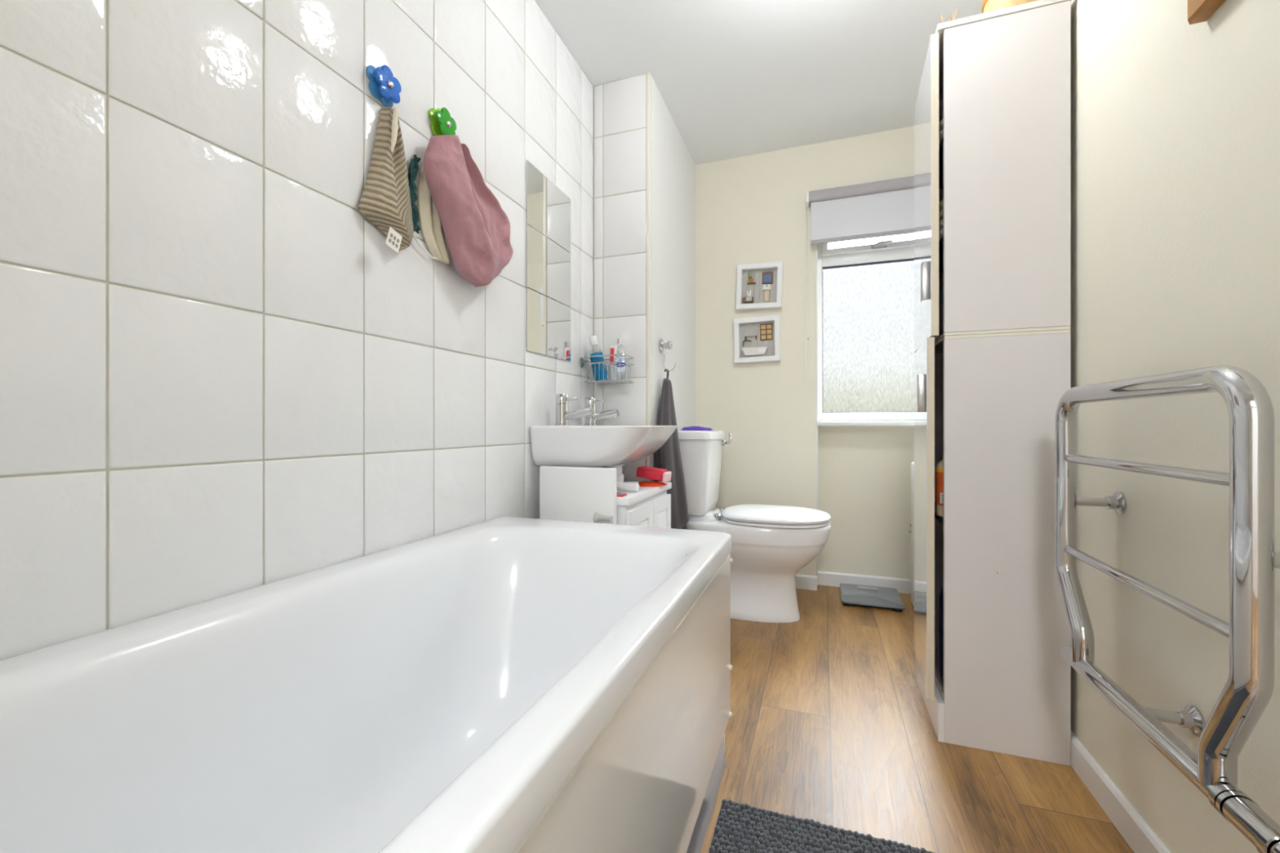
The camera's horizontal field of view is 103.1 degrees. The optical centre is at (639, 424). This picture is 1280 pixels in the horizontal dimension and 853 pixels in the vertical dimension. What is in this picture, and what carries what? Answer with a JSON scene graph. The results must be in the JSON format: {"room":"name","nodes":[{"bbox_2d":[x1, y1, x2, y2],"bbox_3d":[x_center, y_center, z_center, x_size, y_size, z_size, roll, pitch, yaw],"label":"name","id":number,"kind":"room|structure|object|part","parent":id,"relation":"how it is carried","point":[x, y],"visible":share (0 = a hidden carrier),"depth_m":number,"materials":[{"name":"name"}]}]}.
{"room":"bathroom","nodes":[
{"label":"bathroom","id":0,"kind":"room"},
{"bbox_2d":[0,0,593,660],"bbox_3d":[-0.532,-0.290,1.388,0.158,2.220,3.650,0,0,20],"label":"wall","id":1,"kind":"structure","parent":0,"point":[220,377],"depth_m":0.83,"materials":[{"name":"white tile"}]},
{"bbox_2d":[366,65,401,108],"bbox_3d":[-0.540,-0.726,1.084,0.032,0.079,0.079,0,0,20],"label":"hook","id":2,"kind":"object","parent":1,"relation":"attached to","point":[383,86],"visible":0.98,"depth_m":1.07,"materials":[{"name":"blue plastic"}]},
{"bbox_2d":[358,106,413,253],"bbox_3d":[-0.528,-0.520,1.087,0.047,0.319,0.138,0,0,20],"label":"washcloth","id":3,"kind":"object","parent":2,"relation":"hanging from","point":[384,202],"visible":1,"depth_m":1.07,"materials":[{"name":"beige fabric"}]},
{"bbox_2d":[429,107,456,136],"bbox_3d":[-0.479,-0.741,1.252,0.032,0.079,0.079,0,0,20],"label":"hook","id":4,"kind":"object","parent":1,"relation":"attached to","point":[442,124],"visible":0.8,"depth_m":1.24,"materials":[{"name":"plastic"}]},
{"bbox_2d":[407,155,450,264],"bbox_3d":[-0.498,-0.550,1.211,0.022,0.300,0.142,0,0,20],"label":"cloth","id":5,"kind":"object","parent":4,"relation":"hanging from","point":[431,226],"visible":0.64,"depth_m":1.20,"materials":[{"name":"fabric"}]},
{"bbox_3d":[-0.491,-0.741,1.256,0.006,0.079,0.079,0,0,20],"label":"flower","id":6,"kind":"part","parent":4,"relation":"part of","materials":[{"name":"plastic"}]},
{"bbox_2d":[423,134,513,287],"bbox_3d":[-0.408,-0.531,1.308,0.076,0.339,0.339,0,0,20],"label":"cloth","id":7,"kind":"object","parent":4,"relation":"hanging from","point":[476,227],"visible":1,"depth_m":1.24,"materials":[{"name":"fabric"}]},
{"bbox_2d":[526,160,570,253],"bbox_3d":[-0.311,-0.745,1.761,0.004,0.202,0.298,0,0,20],"label":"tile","id":8,"kind":"structure","parent":1,"relation":"attached to","point":[548,207],"depth_m":1.74,"materials":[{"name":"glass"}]},
{"bbox_2d":[526,223,570,306],"bbox_3d":[-0.311,-0.541,1.761,0.004,0.202,0.298,0,0,20],"label":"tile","id":9,"kind":"structure","parent":1,"relation":"attached to","point":[548,264],"depth_m":1.74,"materials":[{"name":"silver glass"}]},
{"bbox_2d":[526,287,570,361],"bbox_3d":[-0.311,-0.338,1.761,0.004,0.202,0.298,0,0,20],"label":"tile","id":10,"kind":"structure","parent":1,"relation":"attached to","point":[548,320],"depth_m":1.74,"materials":[{"name":"silver glass"}]},
{"bbox_2d":[593,73,695,481],"bbox_3d":[0.068,-0.290,2.558,0.312,2.220,1.040,0,0,20],"label":"wall column","id":11,"kind":"structure","parent":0,"point":[620,107],"depth_m":2.08,"materials":[{"name":"white tile"}]},
{"bbox_2d":[579,354,634,384],"bbox_3d":[-0.124,-0.217,2.006,0.189,0.106,0.128,0,0,20],"label":"wire basket","id":12,"kind":"object","parent":11,"relation":"attached to","point":[582,362],"visible":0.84,"depth_m":1.97,"materials":[{"name":"silver metal"}]},
{"bbox_2d":[579,357,585,367],"bbox_3d":[-0.223,-0.246,1.994,0.010,0.040,0.039,0,0,20],"label":"cup","id":13,"kind":"object","parent":12,"relation":"on","point":[582,362],"depth_m":1.99,"materials":[{"name":"metal"}]},
{"bbox_2d":[588,335,607,380],"bbox_3d":[-0.166,-0.261,2.003,0.073,0.177,0.046,0,0,-9],"label":"mouthwash bottle","id":14,"kind":"object","parent":12,"relation":"in","point":[593,340],"visible":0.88,"depth_m":1.99,"materials":[{"name":"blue plastic"}]},
{"bbox_2d":[609,345,617,382],"bbox_3d":[-0.105,-0.244,2.023,0.027,0.144,0.030,0,0,20],"label":"toothpaste tube","id":15,"kind":"object","parent":12,"relation":"in","point":[613,348],"visible":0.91,"depth_m":2.02,"materials":[{"name":"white plastic"}]},
{"bbox_2d":[609,347,613,364],"bbox_3d":[-0.111,-0.273,2.019,0.016,0.066,0.008,0,0,20],"label":"print","id":16,"kind":"object","parent":15,"relation":"attached to","point":[611,357],"depth_m":2.02,"materials":[{"name":"red plastic"}]},
{"bbox_2d":[617,337,621,382],"bbox_3d":[-0.083,-0.258,2.025,0.017,0.173,0.016,0,0,20],"label":"toothbrush","id":17,"kind":"object","parent":12,"relation":"in","point":[619,340],"visible":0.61,"depth_m":2.02,"materials":[{"name":"grey plastic"}]},
{"bbox_2d":[613,342,628,374],"bbox_3d":[-0.077,-0.243,1.975,0.064,0.147,0.052,0,0,20],"label":"wash bottle","id":18,"kind":"object","parent":12,"relation":"in","point":[620,351],"visible":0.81,"depth_m":1.95,"materials":[{"name":"clear plastic"}]},
{"bbox_2d":[646,72,650,481],"bbox_3d":[0.035,-0.290,2.024,0.014,2.220,0.013,0,0,20],"label":"trim","id":19,"kind":"structure","parent":11,"relation":"attached to","point":[648,74],"depth_m":2.02,"materials":[{"name":"white plastic"}]},
{"bbox_2d":[658,338,675,371],"bbox_3d":[0.118,-0.296,2.143,0.062,0.141,0.061,0,0,20],"label":"hook","id":20,"kind":"object","parent":11,"relation":"attached to","point":[668,344],"visible":1,"depth_m":2.13,"materials":[{"name":"silver metal"}]},
{"bbox_2d":[655,368,688,529],"bbox_3d":[0.131,0.121,2.069,0.132,0.717,0.184,0,0,20],"label":"bath towel","id":21,"kind":"object","parent":20,"relation":"hanging from","point":[668,457],"visible":0.74,"depth_m":2.03,"materials":[{"name":"grey fabric"}]},
{"bbox_2d":[534,0,983,164],"bbox_3d":[0.240,-1.450,1.109,1.800,0.100,3.650,0,0,20],"label":"ceiling","id":22,"kind":"structure","parent":0,"point":[735,78],"depth_m":1.94,"materials":[{"name":"paint"}]},
{"bbox_2d":[695,126,914,579],"bbox_3d":[0.966,-0.290,2.641,1.322,2.220,0.275,0,0,20],"label":"wall","id":23,"kind":"structure","parent":0,"point":[750,209],"depth_m":2.58,"materials":[{"name":"beige paint"}]},
{"bbox_2d":[733,315,780,364],"bbox_3d":[0.601,-0.437,2.608,0.232,0.232,0.034,0,0,20],"label":"frame","id":24,"kind":"object","parent":23,"relation":"attached to","point":[764,348],"visible":1,"depth_m":2.61,"materials":[{"name":"white wood"}]},
{"bbox_2d":[744,332,757,337],"bbox_3d":[0.574,-0.468,2.625,0.068,0.019,0.012,0,0,20],"label":"shelf","id":25,"kind":"object","parent":24,"relation":"in","point":[746,334],"depth_m":2.62,"materials":[{"name":"white wood"}]},
{"bbox_2d":[758,346,764,353],"bbox_3d":[0.619,-0.380,2.585,0.034,0.030,0.002,0,0,20],"label":"towel","id":26,"kind":"object","parent":24,"relation":"in","point":[761,349],"depth_m":2.58,"materials":[{"name":"white fabric"}]},
{"bbox_2d":[735,261,783,310],"bbox_3d":[0.611,-0.710,2.602,0.236,0.236,0.040,0,0,20],"label":"frame","id":27,"kind":"object","parent":23,"relation":"attached to","point":[771,283],"visible":1,"depth_m":2.60,"materials":[{"name":"white wood"}]},
{"bbox_2d":[761,286,772,290],"bbox_3d":[0.648,-0.697,2.595,0.048,0.017,0.018,0,0,20],"label":"washbasin","id":28,"kind":"object","parent":27,"relation":"in","point":[763,288],"depth_m":2.59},
{"bbox_2d":[761,271,773,284],"bbox_3d":[0.653,-0.753,2.600,0.056,0.062,0.005,0,0,20],"label":"mirror","id":29,"kind":"object","parent":27,"relation":"on","point":[766,277],"depth_m":2.60,"materials":[{"name":"brown wood"}]},
{"bbox_2d":[763,274,772,282],"bbox_3d":[0.652,-0.750,2.598,0.043,0.043,0.002,0,0,20],"label":"mirror glass","id":30,"kind":"object","parent":27,"relation":"on","point":[766,277],"depth_m":2.60,"materials":[{"name":"blue mirror"}]},
{"bbox_2d":[795,573,817,590],"bbox_3d":[0.587,0.786,2.625,0.619,0.068,0.013,0,0,20],"label":"baseboard","id":31,"kind":"structure","parent":23,"relation":"attached to","point":[802,581],"depth_m":2.53,"materials":[{"name":"white wood"}]},
{"bbox_2d":[816,248,817,575],"bbox_3d":[0.880,-0.065,2.527,0.008,1.630,0.007,0,0,20],"label":"trim","id":32,"kind":"structure","parent":23,"relation":"attached to","point":[816,248],"depth_m":2.52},
{"bbox_2d":[817,570,911,594],"bbox_3d":[1.189,0.786,2.514,0.590,0.068,0.013,0,0,20],"label":"baseboard","id":33,"kind":"structure","parent":23,"relation":"attached to","point":[824,578],"depth_m":2.53,"materials":[{"name":"white wood"}]},
{"bbox_2d":[817,240,914,421],"bbox_3d":[1.166,-0.540,2.502,0.554,1.040,0.103,0,0,20],"label":"window","id":34,"kind":"structure","parent":23,"relation":"in","point":[885,251],"depth_m":2.53,"materials":[{"name":"white plastic"}]},
{"bbox_2d":[804,176,914,381],"bbox_3d":[1.119,-0.678,2.401,0.648,0.928,0.071,0,0,20],"label":"roller blind","id":35,"kind":"object","parent":34,"relation":"attached to","point":[882,208],"visible":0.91,"depth_m":2.41,"materials":[{"name":"white fabric"}]},
{"bbox_3d":[0.822,-0.650,2.502,0.019,0.871,0.018,0,0,20],"label":"pull chain","id":36,"kind":"part","parent":35,"relation":"part of","materials":[{"name":"white plastic"}]},
{"bbox_3d":[1.168,-0.945,2.509,0.510,0.174,0.047,0,0,20],"label":"opening sash","id":37,"kind":"part","parent":34,"relation":"part of","materials":[{"name":"white plastic"}]},
{"bbox_2d":[817,421,914,426],"bbox_3d":[1.172,-0.006,2.447,0.601,0.023,0.093,0,0,20],"label":"windowsill","id":38,"kind":"object","parent":23,"relation":"attached to","point":[819,423],"visible":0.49,"depth_m":2.43,"materials":[{"name":"white plastic"}]},
{"bbox_2d":[700,584,1133,852],"bbox_3d":[-0.014,0.860,0.404,1.800,0.080,5.150,0,0,20],"label":"floor","id":39,"kind":"structure","parent":0,"point":[830,723],"depth_m":1.24,"materials":[{"name":"brown wood"}]},
{"bbox_2d":[0,516,733,852],"bbox_3d":[-0.374,0.544,0.589,0.678,0.551,1.705,0,0,20],"label":"bathtub","id":40,"kind":"object","parent":39,"relation":"on","point":[503,684],"visible":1,"depth_m":0.77,"materials":[{"name":"white ceramic"}]},
{"bbox_3d":[-0.068,0.534,0.482,0.018,0.428,1.691,0,0,20],"label":"bath panel","id":41,"kind":"part","parent":40,"relation":"part of","materials":[{"name":"white plastic"}]},
{"bbox_2d":[539,466,671,528],"bbox_3d":[-0.089,0.475,1.758,0.315,0.690,0.520,0,0,20],"label":"vanity cabinet","id":42,"kind":"object","parent":39,"relation":"on","point":[649,506],"depth_m":1.56,"materials":[{"name":"white wood"}]},
{"bbox_3d":[-0.109,0.277,1.506,0.052,0.033,0.033,0,0,20],"label":"handle","id":43,"kind":"part","parent":42,"relation":"part of","materials":[{"name":"grey plastic"}]},
{"bbox_3d":[0.001,0.522,1.645,0.018,0.516,0.215,0,0,20],"label":"door","id":44,"kind":"part","parent":42,"relation":"part of","materials":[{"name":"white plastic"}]},
{"bbox_2d":[617,480,671,506],"bbox_3d":[-0.073,0.233,1.785,0.251,0.025,0.459,0,0,20],"label":"countertop","id":45,"kind":"structure","parent":42,"relation":"on","point":[644,492],"depth_m":1.67,"materials":[{"name":"white plastic"}]},
{"bbox_2d":[529,394,677,482],"bbox_3d":[-0.097,0.057,1.779,0.394,0.323,0.462,0,0,20],"label":"basin","id":46,"kind":"object","parent":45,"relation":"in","point":[562,444],"visible":0.96,"depth_m":1.60,"materials":[{"name":"white ceramic"}]},
{"bbox_2d":[554,394,593,425],"bbox_3d":[-0.223,-0.051,1.707,0.140,0.106,0.052,0,0,20],"label":"tap","id":47,"kind":"object","parent":46,"relation":"on","point":[562,415],"depth_m":1.70,"materials":[{"name":"silver metal"}]},
{"bbox_2d":[583,397,619,425],"bbox_3d":[-0.147,-0.051,1.919,0.140,0.106,0.052,0,0,20],"label":"tap","id":48,"kind":"object","parent":46,"relation":"on","point":[588,402],"depth_m":1.91,"materials":[{"name":"silver metal"}]},
{"bbox_3d":[-0.097,0.070,1.779,0.394,0.136,0.462,0,0,20],"label":"bowl","id":49,"kind":"part","parent":46,"relation":"part of","materials":[{"name":"white ceramic"}]},
{"bbox_2d":[617,493,626,497],"bbox_3d":[-0.067,0.216,1.572,0.044,0.007,0.040,0,0,20],"label":"packet","id":50,"kind":"object","parent":45,"relation":"on","point":[619,495],"visible":0.46,"depth_m":1.55,"materials":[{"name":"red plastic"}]},
{"bbox_2d":[617,482,639,491],"bbox_3d":[-0.076,0.203,1.680,0.150,0.031,0.033,0,0,20],"label":"tube","id":51,"kind":"object","parent":45,"relation":"on","point":[624,486],"visible":0.39,"depth_m":1.66,"materials":[{"name":"grey plastic"}]},
{"bbox_2d":[638,481,667,486],"bbox_3d":[0.039,0.213,1.862,0.115,0.012,0.119,0,0,-21],"label":"cleaning cloth","id":52,"kind":"object","parent":45,"relation":"on","point":[641,483],"visible":0.88,"depth_m":1.83,"materials":[{"name":"fabric"}]},
{"bbox_2d":[635,466,671,483],"bbox_3d":[0.051,0.182,1.874,0.118,0.054,0.070,0,0,20],"label":"sponge","id":53,"kind":"object","parent":52,"relation":"on","point":[644,472],"visible":1,"depth_m":1.84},
{"bbox_3d":[0.074,0.522,1.847,0.018,0.516,0.210,0,0,20],"label":"door","id":54,"kind":"part","parent":42,"relation":"part of","materials":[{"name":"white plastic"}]},
{"bbox_2d":[677,430,831,622],"bbox_3d":[0.478,0.422,2.228,0.676,0.796,0.368,0,0,20],"label":"toilet","id":55,"kind":"object","parent":39,"relation":"on","point":[770,544],"visible":0.8,"depth_m":2.12,"materials":[{"name":"white ceramic"}]},
{"bbox_2d":[680,426,712,430],"bbox_3d":[0.253,0.014,2.284,0.149,0.018,0.155,0,0,20],"label":"cloth","id":56,"kind":"object","parent":55,"relation":"on","point":[692,428],"visible":0.96,"depth_m":2.24,"materials":[{"name":"purple fabric"}]},
{"bbox_3d":[0.256,0.043,2.308,0.204,0.038,0.332,0,0,20],"label":"cistern lid","id":57,"kind":"part","parent":55,"relation":"part of","materials":[{"name":"white ceramic"}]},
{"bbox_3d":[0.409,0.067,2.390,0.066,0.061,0.032,0,0,-25],"label":"flush lever","id":58,"kind":"part","parent":55,"relation":"part of","materials":[{"name":"silver metal"}]},
{"bbox_3d":[0.583,0.403,2.190,0.438,0.014,0.356,0,0,20],"label":"seat","id":59,"kind":"part","parent":55,"relation":"part of","materials":[{"name":"white plastic"}]},
{"bbox_3d":[0.583,0.380,2.190,0.450,0.029,0.368,0,0,20],"label":"lid","id":60,"kind":"part","parent":55,"relation":"part of","materials":[{"name":"white plastic"}]},
{"bbox_2d":[708,799,935,852],"bbox_3d":[0.277,0.810,0.708,0.452,0.018,0.680,0,0,20],"label":"bath mat","id":61,"kind":"object","parent":39,"relation":"on","point":[740,828],"visible":1,"depth_m":1.00,"materials":[{"name":"grey fabric"}]},
{"bbox_2d":[840,582,905,612],"bbox_3d":[1.079,0.807,2.382,0.258,0.026,0.277,0,0,20],"label":"bathroom scale","id":62,"kind":"object","parent":39,"relation":"on","point":[882,597],"visible":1,"depth_m":2.35,"materials":[{"name":"grey glass"}]},
{"bbox_2d":[908,461,914,606],"bbox_3d":[1.266,0.492,2.156,0.192,0.655,0.255,0,0,20],"label":"radiator","id":63,"kind":"object","parent":39,"relation":"on","point":[912,524],"visible":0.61,"depth_m":2.26,"materials":[{"name":"white metal"}]},
{"bbox_2d":[914,0,1071,765],"bbox_3d":[0.942,-0.109,1.433,0.326,1.858,0.340,0,0,20],"label":"tall cabinet","id":64,"kind":"object","parent":39,"relation":"on","point":[993,364],"visible":1,"depth_m":1.27,"materials":[{"name":"wood"}]},
{"bbox_3d":[0.754,-0.085,1.363,0.018,0.100,0.031,0,0,20],"label":"handle","id":65,"kind":"part","parent":64,"relation":"part of","materials":[{"name":"metal"}]},
{"bbox_3d":[0.823,0.243,1.476,0.018,0.942,0.336,0,0,23],"label":"door","id":66,"kind":"part","parent":64,"relation":"part of","materials":[{"name":"white wood"}]},
{"bbox_3d":[0.762,-0.383,1.359,0.018,0.100,0.030,0,0,20],"label":"handle","id":67,"kind":"part","parent":64,"relation":"part of","materials":[{"name":"metal"}]},
{"bbox_3d":[0.828,-0.624,1.474,0.018,0.783,0.336,0,0,22],"label":"door","id":68,"kind":"part","parent":64,"relation":"part of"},
{"bbox_2d":[934,502,942,524],"bbox_3d":[0.964,0.252,1.426,0.256,0.016,0.303,0,0,20],"label":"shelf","id":69,"kind":"object","parent":64,"relation":"attached to","point":[940,518],"depth_m":1.39,"materials":[{"name":"black wood"}]},
{"bbox_2d":[934,648,942,698],"bbox_3d":[0.964,0.712,1.426,0.256,0.016,0.303,0,0,20],"label":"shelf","id":70,"kind":"object","parent":64,"relation":"attached to","point":[937,695],"depth_m":1.41,"materials":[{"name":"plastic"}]},
{"bbox_2d":[935,459,942,516],"bbox_3d":[0.821,0.163,1.354,0.058,0.161,0.058,0,0,20],"label":"bottle","id":71,"kind":"object","parent":64,"relation":"on","point":[939,469],"visible":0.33,"depth_m":1.35,"materials":[{"name":"orange plastic"}]},
{"bbox_3d":[1.022,-0.101,1.575,0.266,1.842,0.016,0,0,20],"label":"panel","id":72,"kind":"part","parent":64,"relation":"part of","materials":[{"name":"plastic"}]},
{"bbox_2d":[938,119,942,145],"bbox_3d":[0.915,-0.784,1.384,0.200,0.054,0.175,0,0,20],"label":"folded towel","id":73,"kind":"object","parent":64,"relation":"on","point":[940,126],"visible":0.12,"depth_m":1.35,"materials":[{"name":"fabric"}]},
{"bbox_2d":[938,218,942,241],"bbox_3d":[0.915,-0.522,1.384,0.200,0.049,0.175,0,0,20],"label":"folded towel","id":74,"kind":"object","parent":64,"relation":"on","point":[940,224],"visible":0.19,"depth_m":1.35,"materials":[{"name":"fabric"}]},
{"bbox_2d":[938,200,942,222],"bbox_3d":[0.915,-0.572,1.384,0.200,0.049,0.175,0,0,20],"label":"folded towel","id":75,"kind":"object","parent":74,"relation":"on","point":[940,205],"visible":0.11,"depth_m":1.35,"materials":[{"name":"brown fabric"}]},
{"bbox_2d":[938,137,942,189],"bbox_3d":[0.964,-0.748,1.426,0.256,0.016,0.303,0,0,20],"label":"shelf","id":76,"kind":"object","parent":64,"relation":"attached to","point":[940,147],"depth_m":1.45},
{"bbox_2d":[938,235,942,271],"bbox_3d":[0.964,-0.488,1.426,0.256,0.016,0.303,0,0,20],"label":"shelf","id":77,"kind":"object","parent":64,"relation":"attached to","point":[940,243],"depth_m":1.44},
{"bbox_2d":[940,8,957,22],"bbox_3d":[0.848,-1.086,1.395,0.041,0.095,0.037,0,0,20],"label":"reed diffuser","id":78,"kind":"object","parent":64,"relation":"on","point":[953,18],"visible":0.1,"depth_m":1.39,"materials":[{"name":"beige wood"}]},
{"bbox_3d":[0.913,-0.630,1.274,0.266,0.783,0.016,0,0,20],"label":"panel","id":79,"kind":"part","parent":64,"relation":"part of","materials":[{"name":"plastic"}]},
{"bbox_3d":[0.913,0.299,1.274,0.266,1.042,0.016,0,0,20],"label":"panel","id":80,"kind":"part","parent":64,"relation":"part of","materials":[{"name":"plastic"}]},
{"bbox_2d":[982,0,1038,13],"bbox_3d":[0.974,-1.081,1.320,0.142,0.084,0.142,0,0,20],"label":"bowl","id":81,"kind":"object","parent":64,"relation":"on","point":[988,6],"visible":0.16,"depth_m":1.29,"materials":[{"name":"brown wood"}]},
{"bbox_2d":[1070,0,1279,852],"bbox_3d":[1.004,-0.290,0.834,0.176,2.220,3.650,0,0,20],"label":"wall","id":82,"kind":"structure","parent":0,"point":[1175,122],"depth_m":0.90,"materials":[{"name":"beige paint"}]},
{"bbox_2d":[1071,730,1170,852],"bbox_3d":[0.901,0.786,0.824,0.013,0.068,3.362,0,0,20],"label":"baseboard","id":83,"kind":"structure","parent":82,"relation":"attached to","point":[1134,829],"depth_m":1.04,"materials":[{"name":"white wood"}]},
{"bbox_2d":[1054,364,1279,852],"bbox_3d":[0.818,0.370,0.742,0.112,0.894,0.727,0,0,20],"label":"towel radiator","id":84,"kind":"object","parent":82,"relation":"attached to","point":[1248,689],"visible":1,"depth_m":0.64,"materials":[{"name":"silver metal"}]},
{"bbox_2d":[1187,0,1226,24],"bbox_3d":[0.837,-0.801,0.669,0.025,0.318,0.306,0,0,20],"label":"picture frame","id":85,"kind":"object","parent":82,"relation":"attached to","point":[1198,11],"visible":1,"depth_m":0.79,"materials":[{"name":"brown wood"}]}
]}

